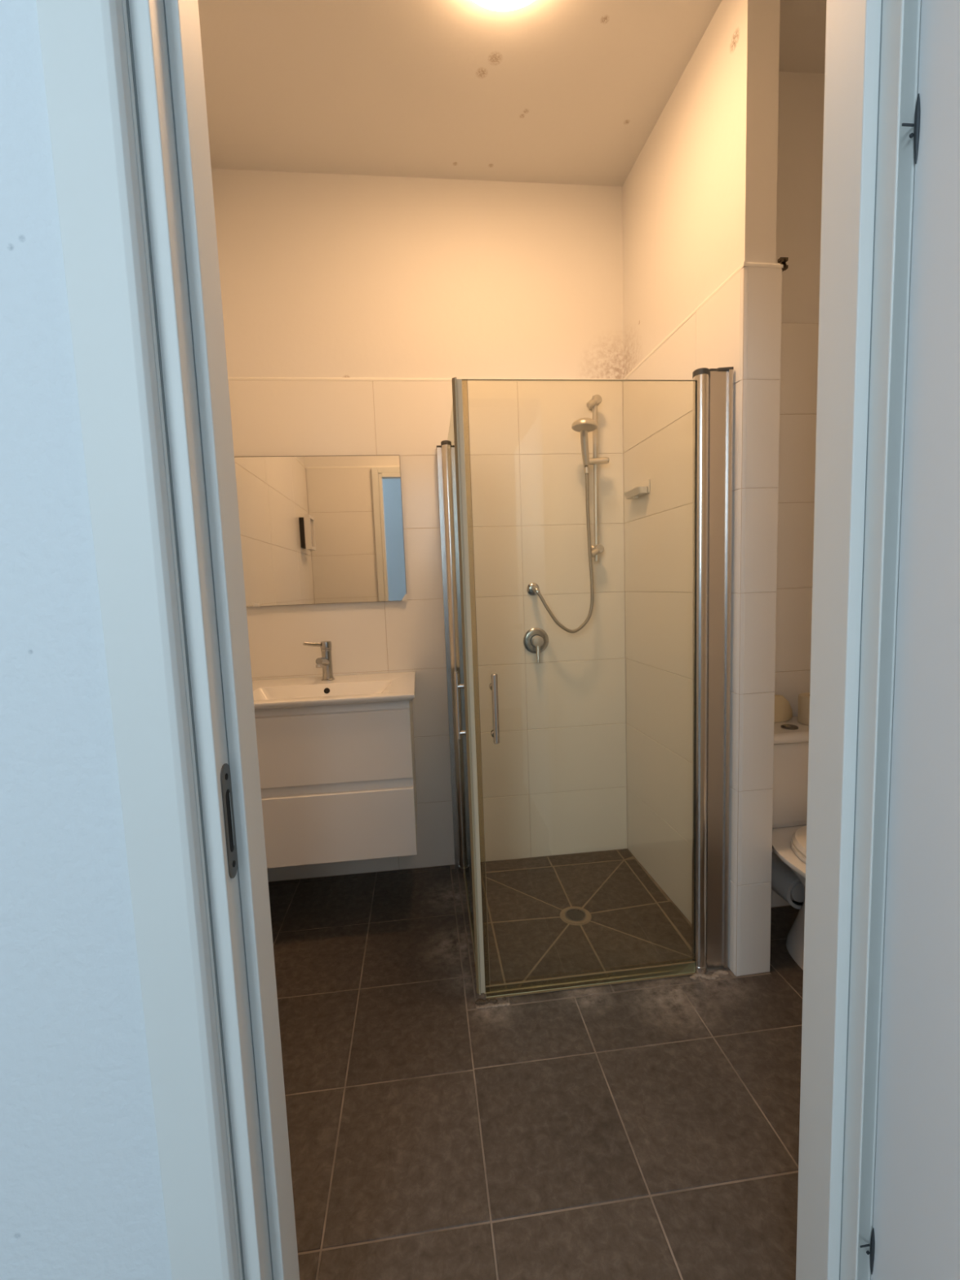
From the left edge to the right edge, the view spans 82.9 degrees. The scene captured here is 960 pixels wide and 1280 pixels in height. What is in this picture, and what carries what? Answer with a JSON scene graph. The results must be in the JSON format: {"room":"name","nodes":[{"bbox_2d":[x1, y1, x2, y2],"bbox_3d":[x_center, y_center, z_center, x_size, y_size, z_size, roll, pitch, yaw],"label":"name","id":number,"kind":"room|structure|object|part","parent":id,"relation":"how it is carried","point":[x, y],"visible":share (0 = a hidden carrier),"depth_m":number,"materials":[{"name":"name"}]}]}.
{"room":"hallway","nodes":[
{"label":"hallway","id":0,"kind":"room"},
{"bbox_2d":[0,0,172,1279],"bbox_3d":[-0.701,-0.255,0.548,4.750,2.950,0.091,-3,6,-6],"label":"wall","id":1,"kind":"structure","parent":0,"point":[82,1195],"depth_m":0.57,"materials":[{"name":"paint"}]},
{"bbox_2d":[35,0,921,1279],"bbox_3d":[0.125,0.119,0.682,1.016,2.120,0.136,-3,6,-6],"label":"trim","id":2,"kind":"structure","parent":1,"relation":"attached to","point":[124,79],"depth_m":0.62,"materials":[{"name":"paint"}]},
{"bbox_3d":[-0.340,0.147,0.572,0.066,2.120,0.018,-3,6,-6],"label":"architrave","id":3,"kind":"part","parent":2,"relation":"part of","materials":[{"name":"paint"}]},
{"bbox_3d":[-0.290,0.210,0.629,0.002,0.136,0.026,-3,6,-6],"label":"strike plate","id":4,"kind":"part","parent":2,"relation":"part of","materials":[{"name":"silver metal"}]},
{"bbox_2d":[859,0,959,1279],"bbox_3d":[0.568,0.182,0.312,0.092,2.022,0.786,-3,6,-6],"label":"door","id":5,"kind":"structure","parent":1,"relation":"in","point":[915,1235],"depth_m":0.65,"materials":[{"name":"white paint"}]},
{"bbox_3d":[0.547,0.861,0.772,0.014,0.002,0.001,-3,6,-6],"label":"hinge arm","id":6,"kind":"part","parent":5,"relation":"part of","materials":[{"name":"grey metal"}]},
{"bbox_3d":[0.493,-0.594,0.626,0.014,0.002,0.001,-3,6,-6],"label":"hinge arm","id":7,"kind":"part","parent":5,"relation":"part of","materials":[{"name":"grey metal"}]},
{"bbox_2d":[211,168,627,881],"bbox_3d":[0.145,-0.438,2.405,2.650,2.881,0.121,-3,6,-6],"label":"wall","id":8,"kind":"structure","parent":0,"point":[353,305],"depth_m":2.29,"materials":[{"name":"white tile"}]},
{"bbox_2d":[234,454,407,606],"bbox_3d":[-0.649,-0.450,2.242,0.662,0.601,0.017,-3,6,-6],"label":"wall mirror","id":9,"kind":"object","parent":8,"relation":"attached to","point":[314,529],"visible":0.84,"depth_m":2.24,"materials":[{"name":"grey mirror"}]},
{"bbox_2d":[254,699,417,868],"bbox_3d":[-0.600,0.477,2.102,0.682,0.562,0.482,-3,6,-6],"label":"vanity cabinet","id":10,"kind":"object","parent":8,"relation":"attached to","point":[338,782],"visible":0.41,"depth_m":1.87,"materials":[{"name":"white paint"}]},
{"bbox_2d":[252,671,415,709],"bbox_3d":[-0.599,0.219,2.067,0.703,0.084,0.505,-3,6,-6],"label":"washbasin","id":11,"kind":"object","parent":10,"relation":"in","point":[280,693],"visible":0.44,"depth_m":2.10,"materials":[{"name":"white ceramic"}]},
{"bbox_2d":[302,640,334,680],"bbox_3d":[-0.625,0.086,2.166,0.100,0.163,0.120,2,7,39],"label":"tap","id":12,"kind":"object","parent":11,"relation":"on","point":[325,662],"visible":1,"depth_m":2.19,"materials":[{"name":"silver metal"}]},
{"bbox_3d":[-0.668,0.017,2.168,0.076,0.025,0.016,-7,7,-38],"label":"lever","id":13,"kind":"part","parent":12,"relation":"part of","materials":[{"name":"silver metal"}]},
{"bbox_3d":[-0.623,0.088,2.159,0.030,0.048,0.105,-2,6,1],"label":"spout","id":14,"kind":"part","parent":12,"relation":"part of","materials":[{"name":"silver metal"}]},
{"bbox_3d":[-0.579,0.357,1.861,0.680,0.278,0.024,-3,6,-6],"label":"drawer","id":15,"kind":"part","parent":10,"relation":"part of","materials":[{"name":"white paint"}]},
{"bbox_3d":[-0.569,0.638,1.889,0.680,0.281,0.024,-3,6,-6],"label":"drawer","id":16,"kind":"part","parent":10,"relation":"part of","materials":[{"name":"white paint"}]},
{"bbox_3d":[-0.271,0.462,2.150,0.018,0.558,0.458,-3,6,-6],"label":"panel","id":17,"kind":"part","parent":10,"relation":"part of","materials":[{"name":"white paint"}]},
{"bbox_2d":[435,377,480,995],"bbox_3d":[-0.078,0.138,1.958,0.062,1.837,0.822,-3,6,-5],"label":"shower door","id":18,"kind":"structure","parent":8,"relation":"attached to","point":[448,453],"depth_m":2.01,"materials":[{"name":"silver glass"}]},
{"bbox_3d":[-0.104,0.103,2.306,0.041,1.801,0.041,-3,6,-6],"label":"pivot post","id":19,"kind":"part","parent":18,"relation":"part of","materials":[{"name":"silver metal"}]},
{"bbox_3d":[-0.065,0.193,1.590,0.013,0.199,0.013,-3,6,-6],"label":"handle","id":20,"kind":"part","parent":18,"relation":"part of","materials":[{"name":"silver metal"}]},
{"bbox_3d":[-0.065,0.149,1.932,0.006,1.792,0.722,-3,6,-5],"label":"glass pane","id":21,"kind":"part","parent":18,"relation":"part of","materials":[{"name":"clear glass"}]},
{"bbox_2d":[526,582,540,595],"bbox_3d":[0.235,-0.220,2.339,0.055,0.055,0.069,-3,6,-6],"label":"outlet","id":22,"kind":"object","parent":8,"relation":"attached to","point":[532,588],"visible":0.99,"depth_m":2.36,"materials":[{"name":"silver metal"}]},
{"bbox_2d":[537,466,594,633],"bbox_3d":[0.356,-0.373,2.288,0.246,0.692,0.049,-2,6,-2],"label":"shower hose","id":23,"kind":"object","parent":22,"relation":"attached to","point":[586,469],"visible":1,"depth_m":2.30,"materials":[{"name":"grey metal"}]},
{"bbox_2d":[523,627,548,662],"bbox_3d":[0.251,0.022,2.365,0.114,0.146,0.067,-3,6,-6],"label":"shower mixer","id":24,"kind":"object","parent":8,"relation":"attached to","point":[535,640],"visible":1,"depth_m":2.38,"materials":[{"name":"silver metal"}]},
{"bbox_3d":[0.253,0.058,2.352,0.020,0.077,0.034,-3,6,-6],"label":"lever","id":25,"kind":"part","parent":24,"relation":"part of","materials":[{"name":"silver metal"}]},
{"bbox_2d":[586,394,608,561],"bbox_3d":[0.489,-0.681,2.316,0.111,0.688,0.084,-3,6,-6],"label":"shower rail","id":26,"kind":"object","parent":8,"relation":"attached to","point":[597,548],"visible":0.97,"depth_m":2.29,"materials":[{"name":"grey metal"}]},
{"bbox_2d":[571,417,597,466],"bbox_3d":[0.422,-0.804,2.208,0.104,0.178,0.129,-3,6,-6],"label":"shower","id":27,"kind":"object","parent":26,"relation":"attached to","point":[584,425],"visible":1,"depth_m":2.21,"materials":[{"name":"grey plastic"}]},
{"bbox_3d":[0.467,-0.984,2.261,0.049,0.042,0.027,-4,6,-18],"label":"bracket arm","id":28,"kind":"part","parent":26,"relation":"part of","materials":[{"name":"grey plastic"}]},
{"bbox_3d":[0.490,-0.678,2.301,0.024,0.685,0.021,-3,6,-6],"label":"rail","id":29,"kind":"part","parent":26,"relation":"part of","materials":[{"name":"grey plastic"}]},
{"bbox_3d":[0.490,-0.374,2.322,0.049,0.042,0.027,-4,6,-18],"label":"bracket arm","id":30,"kind":"part","parent":26,"relation":"part of","materials":[{"name":"grey plastic"}]},
{"bbox_2d":[197,0,826,186],"bbox_3d":[0.211,-1.840,1.414,2.700,0.100,1.900,-3,6,-6],"label":"ceiling","id":31,"kind":"structure","parent":0,"point":[548,91],"depth_m":1.76,"materials":[{"name":"paint"}]},
{"bbox_2d":[472,0,534,11],"bbox_3d":[0.069,-1.753,1.371,0.300,0.052,0.300,-3,6,-6],"label":"ceiling lamp","id":32,"kind":"object","parent":31,"relation":"attached to","point":[495,5],"visible":1,"depth_m":1.49,"materials":[{"name":"white plastic"}]},
{"bbox_2d":[267,848,803,1279],"bbox_3d":[0.321,1.134,1.712,2.700,0.120,1.900,-3,6,-6],"label":"floor","id":33,"kind":"structure","parent":0,"point":[643,1130],"depth_m":1.36,"materials":[{"name":"tile"}]},
{"bbox_2d":[475,996,506,1004],"bbox_3d":[0.032,1.087,1.641,0.096,0.008,0.022,-3,6,-6],"label":"lump","id":34,"kind":"object","parent":33,"relation":"on","point":[479,1001],"visible":1,"depth_m":1.63,"materials":[{"name":"brown"}]},
{"bbox_2d":[475,1002,510,1008],"bbox_3d":[0.039,1.091,1.622,0.102,0.004,0.012,-3,6,-6],"label":"crust","id":35,"kind":"object","parent":33,"relation":"on","point":[506,1003],"visible":1,"depth_m":1.62,"materials":[{"name":"beige"}]},
{"bbox_2d":[561,906,590,924],"bbox_3d":[0.360,1.038,2.048,0.106,0.004,0.106,-3,6,-6],"label":"floor drain","id":36,"kind":"object","parent":33,"relation":"on","point":[585,917],"visible":1,"depth_m":2.04,"materials":[{"name":"metal"}]},
{"bbox_2d":[689,969,728,979],"bbox_3d":[0.724,1.056,1.712,0.130,0.005,0.037,-3,6,-6],"label":"crust","id":37,"kind":"object","parent":33,"relation":"on","point":[716,974],"visible":1,"depth_m":1.71,"materials":[{"name":"beige"}]},
{"bbox_2d":[771,715,808,969],"bbox_3d":[1.104,0.675,1.674,0.380,0.743,0.676,-3,6,-6],"label":"toilet","id":38,"kind":"object","parent":33,"relation":"on","point":[791,737],"visible":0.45,"depth_m":1.79,"materials":[{"name":"white ceramic"}]},
{"bbox_2d":[773,694,792,722],"bbox_3d":[1.043,0.241,1.929,0.147,0.088,0.065,-3,6,-6],"label":"toilet roll","id":39,"kind":"object","parent":38,"relation":"on","point":[783,709],"visible":0.44,"depth_m":1.91,"materials":[{"name":"beige paper"}]},
{"bbox_3d":[1.119,0.854,1.612,0.380,0.400,0.515,-3,6,-6],"label":"bowl","id":40,"kind":"part","parent":38,"relation":"part of","materials":[{"name":"white ceramic"}]},
{"bbox_3d":[1.065,0.309,1.871,0.376,0.034,0.208,-3,6,-6],"label":"cistern lid","id":41,"kind":"part","parent":38,"relation":"part of","materials":[{"name":"white ceramic"}]},
{"bbox_3d":[1.125,0.647,1.565,0.336,0.017,0.430,-3,6,-6],"label":"seat","id":42,"kind":"part","parent":38,"relation":"part of","materials":[{"name":"white plastic"}]},
{"bbox_3d":[1.126,0.627,1.563,0.332,0.020,0.428,-3,6,-6],"label":"seat lid","id":43,"kind":"part","parent":38,"relation":"part of","materials":[{"name":"white plastic"}]},
{"bbox_2d":[797,693,809,725],"bbox_3d":[1.156,0.239,1.873,0.102,0.096,0.102,-3,6,-6],"label":"toilet roll","id":44,"kind":"object","parent":38,"relation":"on","point":[803,713],"visible":0.27,"depth_m":1.86,"materials":[{"name":"beige paper"}]},
{"bbox_2d":[622,0,788,976],"bbox_3d":[0.755,-0.421,2.012,0.134,2.881,0.900,-3,6,-8],"label":"wall","id":45,"kind":"structure","parent":0,"point":[702,278],"depth_m":1.71,"materials":[{"name":"white tile"}]},
{"bbox_2d":[456,366,733,999],"bbox_3d":[0.364,0.154,1.603,0.795,1.842,0.057,-3,6,-9],"label":"shower door","id":46,"kind":"structure","parent":45,"relation":"attached to","point":[713,388],"depth_m":1.62,"materials":[{"name":"silver glass"}]},
{"bbox_3d":[0.044,0.195,1.535,0.017,0.199,0.017,-3,6,-6],"label":"handle","id":47,"kind":"part","parent":46,"relation":"part of","materials":[{"name":"silver metal"}]},
{"bbox_3d":[0.667,0.140,1.647,0.043,1.801,0.043,-3,6,-6],"label":"pivot post","id":48,"kind":"part","parent":46,"relation":"part of","materials":[{"name":"silver metal"}]},
{"bbox_2d":[623,479,649,499],"bbox_3d":[0.632,-0.605,2.203,0.046,0.061,0.167,-3,6,-6],"label":"soap dish","id":49,"kind":"object","parent":45,"relation":"attached to","point":[642,488],"visible":1,"depth_m":2.16,"materials":[{"name":"white plastic"}]},
{"bbox_3d":[0.653,-0.611,2.205,0.004,0.052,0.167,-3,6,-6],"label":"plate","id":50,"kind":"part","parent":49,"relation":"part of","materials":[{"name":"white plastic"}]},
{"bbox_3d":[0.803,0.907,1.696,0.013,0.298,0.012,-3,6,-6],"label":"corner trim","id":51,"kind":"part","parent":45,"relation":"part of","materials":[{"name":"white plastic"}]},
{"bbox_3d":[0.792,0.609,1.667,0.013,0.298,0.012,-3,6,-6],"label":"corner trim","id":52,"kind":"part","parent":45,"relation":"part of","materials":[{"name":"white plastic"}]},
{"bbox_3d":[0.781,0.310,1.637,0.013,0.298,0.012,-3,6,-6],"label":"corner trim","id":53,"kind":"part","parent":45,"relation":"part of","materials":[{"name":"white plastic"}]},
{"bbox_3d":[0.770,0.012,1.607,0.013,0.298,0.012,-3,6,-6],"label":"corner trim","id":54,"kind":"part","parent":45,"relation":"part of","materials":[{"name":"white plastic"}]},
{"bbox_3d":[0.759,-0.286,1.577,0.013,0.298,0.012,-3,6,-6],"label":"corner trim","id":55,"kind":"part","parent":45,"relation":"part of","materials":[{"name":"white plastic"}]},
{"bbox_3d":[0.748,-0.585,1.547,0.013,0.298,0.012,-3,6,-6],"label":"corner trim","id":56,"kind":"part","parent":45,"relation":"part of","materials":[{"name":"white plastic"}]},
{"bbox_3d":[0.737,-0.883,1.517,0.013,0.298,0.012,-3,6,-6],"label":"corner trim","id":57,"kind":"part","parent":45,"relation":"part of","materials":[{"name":"white plastic"}]},
{"bbox_2d":[771,71,824,906],"bbox_3d":[1.120,-0.452,2.186,0.740,2.881,0.540,-3,6,-6],"label":"wall","id":58,"kind":"structure","parent":0,"point":[801,102],"depth_m":1.86,"materials":[{"name":"white paint"}]}
]}

